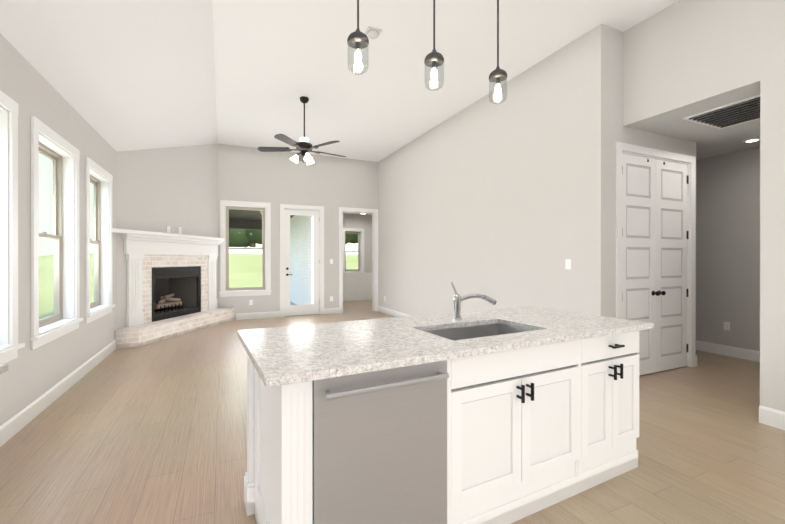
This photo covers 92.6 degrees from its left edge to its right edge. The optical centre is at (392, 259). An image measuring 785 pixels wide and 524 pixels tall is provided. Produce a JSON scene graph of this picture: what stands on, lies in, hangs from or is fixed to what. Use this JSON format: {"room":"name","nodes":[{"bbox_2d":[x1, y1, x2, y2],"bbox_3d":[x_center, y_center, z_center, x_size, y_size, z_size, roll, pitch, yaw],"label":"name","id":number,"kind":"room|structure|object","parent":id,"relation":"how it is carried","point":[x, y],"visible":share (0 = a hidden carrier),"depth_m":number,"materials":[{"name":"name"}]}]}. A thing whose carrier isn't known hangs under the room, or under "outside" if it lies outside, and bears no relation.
{"room":"open-plan kitchen","nodes":[
{"label":"open-plan kitchen","id":0,"kind":"room"},
{"bbox_2d":[0,33,116,425],"bbox_3d":[-2.178,-0.168,1.177,0.150,2.950,9.550,0,0,-24],"label":"wall","id":1,"kind":"structure","parent":0,"point":[29,376],"depth_m":3.21,"materials":[{"name":"beige paint"}]},
{"bbox_2d":[0,363,7,373],"bbox_3d":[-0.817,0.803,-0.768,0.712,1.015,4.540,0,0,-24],"label":"outlet","id":2,"kind":"object","parent":1,"relation":"attached to","point":[3,367],"depth_m":1.40,"materials":[{"name":"white plastic"}]},
{"bbox_2d":[0,90,24,362],"bbox_3d":[-2.669,-0.218,2.310,0.205,1.913,1.120,0,0,-24],"label":"window","id":3,"kind":"structure","parent":1,"relation":"in","point":[10,345],"depth_m":2.74,"materials":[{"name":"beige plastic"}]},
{"bbox_2d":[30,116,83,349],"bbox_3d":[-3.224,-0.220,3.530,0.205,1.913,1.120,0,0,-24],"label":"window","id":4,"kind":"structure","parent":1,"relation":"in","point":[65,318],"depth_m":3.84,"materials":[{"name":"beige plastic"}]},
{"bbox_2d":[0,340,115,446],"bbox_3d":[-3.055,1.236,3.307,0.016,0.135,4.710,0,0,-24],"label":"baseboard","id":5,"kind":"structure","parent":1,"relation":"attached to","point":[11,427],"depth_m":3.33,"materials":[{"name":"white wood"}]},
{"bbox_2d":[85,156,114,323],"bbox_3d":[-3.779,-0.222,4.749,0.205,1.913,1.120,0,0,-24],"label":"window","id":6,"kind":"structure","parent":1,"relation":"in","point":[101,305],"depth_m":5.08,"materials":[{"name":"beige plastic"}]},
{"bbox_2d":[116,144,217,328],"bbox_3d":[-3.965,-0.638,6.753,0.150,3.871,2.807,0,0,9],"label":"wall","id":7,"kind":"structure","parent":0,"point":[162,189],"depth_m":6.47,"materials":[{"name":"beige paint"}]},
{"bbox_2d":[218,144,377,319],"bbox_3d":[-0.832,-0.607,9.314,6.560,3.800,0.150,0,0,-24],"label":"wall","id":8,"kind":"structure","parent":0,"point":[331,185],"depth_m":8.54,"materials":[{"name":"beige paint"}]},
{"bbox_2d":[219,200,271,296],"bbox_3d":[-3.207,-0.238,8.209,1.060,2.053,0.205,0,0,-24],"label":"window","id":9,"kind":"structure","parent":8,"relation":"in","point":[225,289],"depth_m":8.19,"materials":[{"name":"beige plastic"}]},
{"bbox_2d":[236,311,279,319],"bbox_3d":[-2.950,1.228,8.262,0.910,0.135,0.016,0,0,-24],"label":"baseboard","id":10,"kind":"structure","parent":8,"relation":"attached to","point":[239,316],"depth_m":8.25,"materials":[{"name":"white wood"}]},
{"bbox_2d":[280,204,323,316],"bbox_3d":[-2.102,0.019,8.713,1.010,2.550,0.153,0,0,-24],"label":"door","id":11,"kind":"structure","parent":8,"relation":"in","point":[287,309],"depth_m":8.68,"materials":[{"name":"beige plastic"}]},
{"bbox_2d":[324,308,338,313],"bbox_3d":[-1.453,1.226,8.943,0.360,0.135,0.016,0,0,-24],"label":"baseboard","id":12,"kind":"structure","parent":8,"relation":"attached to","point":[328,310],"depth_m":8.93,"materials":[{"name":"white wood"}]},
{"bbox_2d":[339,207,377,312],"bbox_3d":[-0.859,0.013,9.301,1.020,2.560,0.193,0,0,-24],"label":"trim","id":13,"kind":"structure","parent":8,"relation":"attached to","point":[374,212],"depth_m":9.39,"materials":[{"name":"white wood"}]},
{"bbox_2d":[290,215,313,304],"bbox_3d":[-2.737,0.065,10.920,0.100,2.750,4.350,0,0,-24],"label":"brick wall","id":14,"kind":"structure","parent":0,"point":[298,264],"depth_m":10.12,"materials":[{"name":"white brick"}]},
{"bbox_2d":[343,213,371,272],"bbox_3d":[-1.403,-0.111,11.911,3.150,2.800,0.150,0,0,-24],"label":"wall","id":15,"kind":"structure","parent":0,"point":[361,221],"depth_m":12.07,"materials":[{"name":"beige paint"}]},
{"bbox_2d":[343,228,364,272],"bbox_3d":[-1.271,-0.250,11.946,0.780,1.483,0.205,0,0,-24],"label":"room window","id":16,"kind":"structure","parent":15,"relation":"in","point":[360,234],"depth_m":12.01,"materials":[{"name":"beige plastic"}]},
{"bbox_2d":[343,273,371,300],"bbox_3d":[-1.365,0.854,11.829,2.850,0.870,0.035,0,0,-24],"label":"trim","id":17,"kind":"structure","parent":15,"relation":"attached to","point":[357,286],"depth_m":11.91,"materials":[{"name":"grey paint"}]},
{"bbox_2d":[0,0,759,161],"bbox_3d":[0.927,-2.037,3.767,8.250,1.260,12.000,0,0,-24],"label":"ceiling","id":18,"kind":"structure","parent":0,"point":[122,75],"depth_m":4.27,"materials":[{"name":"white paint"}]},
{"bbox_2d":[258,96,345,165],"bbox_3d":[-1.336,-1.935,5.736,1.339,1.032,1.323,0,0,-24],"label":"ceiling fan","id":19,"kind":"object","parent":18,"relation":"hanging from","point":[304,147],"visible":1,"depth_m":5.63,"materials":[{"name":"brown metal"}]},
{"bbox_2d":[347,0,368,74],"bbox_3d":[-0.172,-1.689,1.872,0.120,1.510,0.120,0,0,-24],"label":"pendant light","id":20,"kind":"object","parent":18,"relation":"hanging from","point":[357,40],"visible":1,"depth_m":1.86,"materials":[{"name":"clear glass"}]},
{"bbox_2d":[364,26,381,38],"bbox_3d":[-0.209,-2.423,4.029,0.150,0.050,0.150,0,0,-24],"label":"smoke detector","id":21,"kind":"object","parent":18,"relation":"attached to","point":[372,33],"visible":0.98,"depth_m":3.99,"materials":[{"name":"plastic"}]},
{"bbox_2d":[424,0,443,90],"bbox_3d":[0.229,-1.689,2.054,0.120,1.510,0.120,0,0,-24],"label":"pendant light","id":22,"kind":"object","parent":18,"relation":"hanging from","point":[434,59],"visible":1,"depth_m":2.05,"materials":[{"name":"clear glass"}]},
{"bbox_2d":[489,0,506,103],"bbox_3d":[0.629,-1.689,2.237,0.120,1.510,0.120,0,0,-24],"label":"pendant light","id":23,"kind":"object","parent":18,"relation":"hanging from","point":[497,75],"visible":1,"depth_m":2.23,"materials":[{"name":"clear glass"}]},
{"bbox_2d":[683,95,759,128],"bbox_3d":[3.398,-1.428,3.662,0.700,0.025,0.640,0,0,-24],"label":"ceiling vent","id":24,"kind":"object","parent":18,"relation":"in","point":[736,113],"visible":0.67,"depth_m":3.71,"materials":[{"name":"metal"}]},
{"bbox_2d":[742,138,759,142],"bbox_3d":[4.343,-1.435,4.531,0.170,0.006,0.170,0,0,-24],"label":"recessed light","id":25,"kind":"object","parent":18,"relation":"in","point":[752,140],"visible":0.88,"depth_m":4.52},
{"bbox_2d":[0,299,784,523],"bbox_3d":[0.420,1.351,4.888,8.250,0.100,14.450,0,0,-24],"label":"floor","id":26,"kind":"structure","parent":0,"point":[154,433],"depth_m":2.59,"materials":[{"name":"brown wood"}]},
{"bbox_2d":[112,228,235,348],"bbox_3d":[-3.685,0.425,6.668,1.724,1.745,2.300,0,0,-24],"label":"fireplace","id":27,"kind":"object","parent":26,"relation":"on","point":[164,282],"visible":1,"depth_m":6.54,"materials":[{"name":"white brick"}]},
{"bbox_2d":[244,322,653,523],"bbox_3d":[0.408,0.863,2.165,2.274,0.886,0.873,0,0,-28],"label":"kitchen island","id":28,"kind":"object","parent":26,"relation":"on","point":[500,416],"depth_m":1.72,"materials":[{"name":"white wood"}]},
{"bbox_2d":[312,360,448,523],"bbox_3d":[-0.031,0.865,1.522,0.595,0.884,0.144,0,0,-28],"label":"dishwasher","id":29,"kind":"object","parent":28,"relation":"in","point":[380,434],"depth_m":1.49,"materials":[{"name":"silver metal"}]},
{"bbox_2d":[245,310,652,389],"bbox_3d":[0.457,0.412,2.023,2.281,0.044,0.580,0,0,-28],"label":"island countertop","id":30,"kind":"structure","parent":28,"relation":"on","point":[282,359],"depth_m":1.73,"materials":[{"name":"white stone"}]},
{"bbox_2d":[451,282,496,319],"bbox_3d":[0.533,0.268,2.469,0.271,0.244,0.163,0,0,-28],"label":"faucet","id":31,"kind":"object","parent":30,"relation":"on","point":[457,299],"depth_m":2.46,"materials":[{"name":"silver metal"}]},
{"bbox_2d":[425,323,532,340],"bbox_3d":[0.497,0.531,2.146,0.689,0.220,0.424,0,0,-28],"label":"sink","id":32,"kind":"object","parent":30,"relation":"in","point":[466,330],"depth_m":2.35,"materials":[{"name":"metal"}]},
{"bbox_2d":[378,32,587,315],"bbox_3d":[0.936,-0.602,6.767,0.150,3.800,5.950,0,0,-24],"label":"wall","id":33,"kind":"structure","parent":0,"point":[484,195],"depth_m":5.33,"materials":[{"name":"beige paint"}]},
{"bbox_2d":[378,306,410,316],"bbox_3d":[0.895,1.230,6.661,0.016,0.135,6.116,0,0,-24],"label":"baseboard","id":34,"kind":"structure","parent":33,"relation":"attached to","point":[381,309],"depth_m":8.66,"materials":[{"name":"white wood"}]},
{"bbox_2d":[565,259,570,268],"bbox_3d":[1.991,0.052,4.254,0.012,0.114,0.070,0,0,-24],"label":"light switch","id":35,"kind":"object","parent":33,"relation":"attached to","point":[567,263],"visible":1,"depth_m":4.25,"materials":[{"name":"white plastic"}]},
{"bbox_2d":[588,24,695,365],"bbox_3d":[2.914,-0.598,4.316,1.720,3.800,0.150,0,0,-24],"label":"wall","id":36,"kind":"structure","parent":0,"point":[607,130],"depth_m":3.96,"materials":[{"name":"beige paint"}]},
{"bbox_2d":[616,142,695,375],"bbox_3d":[3.007,0.027,4.317,1.430,2.550,0.188,0,0,-24],"label":"double closet door","id":37,"kind":"structure","parent":36,"relation":"in","point":[655,239],"depth_m":4.30,"materials":[{"name":"white wood"}]},
{"bbox_2d":[623,0,784,411],"bbox_3d":[3.677,-0.593,1.588,0.150,3.800,5.451,0,0,-24],"label":"wall","id":38,"kind":"structure","parent":0,"point":[679,56],"depth_m":3.13,"materials":[{"name":"beige paint"}]},
{"bbox_2d":[759,405,784,429],"bbox_3d":[3.805,1.240,1.110,0.016,0.135,4.170,0,0,-24],"label":"baseboard","id":39,"kind":"structure","parent":38,"relation":"attached to","point":[767,416],"depth_m":2.93,"materials":[{"name":"white wood"}]},
{"bbox_2d":[696,147,759,350],"bbox_3d":[4.508,-0.600,5.316,0.150,3.800,11.550,0,0,-24],"label":"wall","id":40,"kind":"structure","parent":0,"point":[727,237],"depth_m":5.06,"materials":[{"name":"grey paint"}]},
{"bbox_2d":[724,322,729,330],"bbox_3d":[4.529,0.901,5.081,0.008,0.114,0.070,0,0,-24],"label":"outlet","id":41,"kind":"object","parent":40,"relation":"attached to","point":[726,325],"visible":1,"depth_m":5.07,"materials":[{"name":"white plastic"}]},
{"bbox_2d":[696,340,759,361],"bbox_3d":[5.271,1.236,3.442,0.016,0.135,7.200,0,0,-24],"label":"baseboard","id":42,"kind":"structure","parent":40,"relation":"attached to","point":[742,353],"depth_m":5.05,"materials":[{"name":"white wood"}]},
{"label":"outside","id":43,"kind":"structure","parent":0,"visible":0},
{"bbox_2d":[39,306,53,318],"bbox_3d":[-41.588,1.401,90.888,600.000,0.200,600.000,0,0,-24],"label":"lawn","id":44,"kind":"structure","parent":43,"point":[44,309],"depth_m":10.43,"materials":[{"name":"green plant"}]},
{"bbox_2d":[39,153,93,255],"bbox_3d":[-27.208,-7.660,25.454,0.001,18.150,81.000,0,0,-24],"label":"sky","id":45,"kind":"structure","parent":43,"point":[44,205],"depth_m":33.60,"materials":[{"name":"white"}]},
{"bbox_2d":[39,253,357,306],"bbox_3d":[1.315,0.342,52.726,73.500,2.050,65.000,0,0,-24],"label":"lawn","id":46,"kind":"structure","parent":43,"point":[255,276],"depth_m":22.13,"materials":[{"name":"green plant"}]},
{"bbox_2d":[90,245,357,253],"bbox_3d":[-6.546,-1.024,47.664,52.000,0.800,0.300,0,0,-24],"label":"fence","id":47,"kind":"object","parent":46,"relation":"on","point":[243,251],"depth_m":42.91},
{"bbox_2d":[229,229,255,246],"bbox_3d":[-19.796,-7.179,51.613,9.209,12.997,9.270,0,0,-24],"label":"tree","id":48,"kind":"object","parent":46,"relation":"on","point":[244,241],"depth_m":49.92,"materials":[{"name":"green plant"}]},
{"bbox_2d":[245,229,261,244],"bbox_3d":[-15.468,-6.575,53.478,13.032,11.783,11.180,0,0,-24],"label":"tree","id":49,"kind":"object","parent":46,"relation":"on","point":[250,235],"depth_m":50.15,"materials":[{"name":"green plant"}]},
{"bbox_2d":[345,233,354,244],"bbox_3d":[-10.381,-7.782,57.084,10.908,14.184,12.425,0,0,-24],"label":"tree","id":50,"kind":"object","parent":46,"relation":"on","point":[348,237],"depth_m":56.87,"materials":[{"name":"green plant"}]},
{"bbox_2d":[349,234,357,243],"bbox_3d":[-8.759,-7.610,61.344,9.821,13.824,8.929,0,0,-24],"label":"tree","id":51,"kind":"object","parent":46,"relation":"on","point":[354,240],"depth_m":59.14,"materials":[{"name":"green plant"}]},
{"bbox_3d":[-6.307,0.214,11.521,0.300,2.450,0.300,0,0,-24],"label":"porch post","id":52,"kind":"object","parent":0,"visible":0},
{"bbox_2d":[229,209,294,229],"bbox_3d":[-4.599,-1.288,10.180,4.100,0.560,4.550,0,0,-24],"label":"porch ceiling","id":53,"kind":"structure","parent":52,"relation":"on","point":[256,218],"depth_m":12.08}
]}

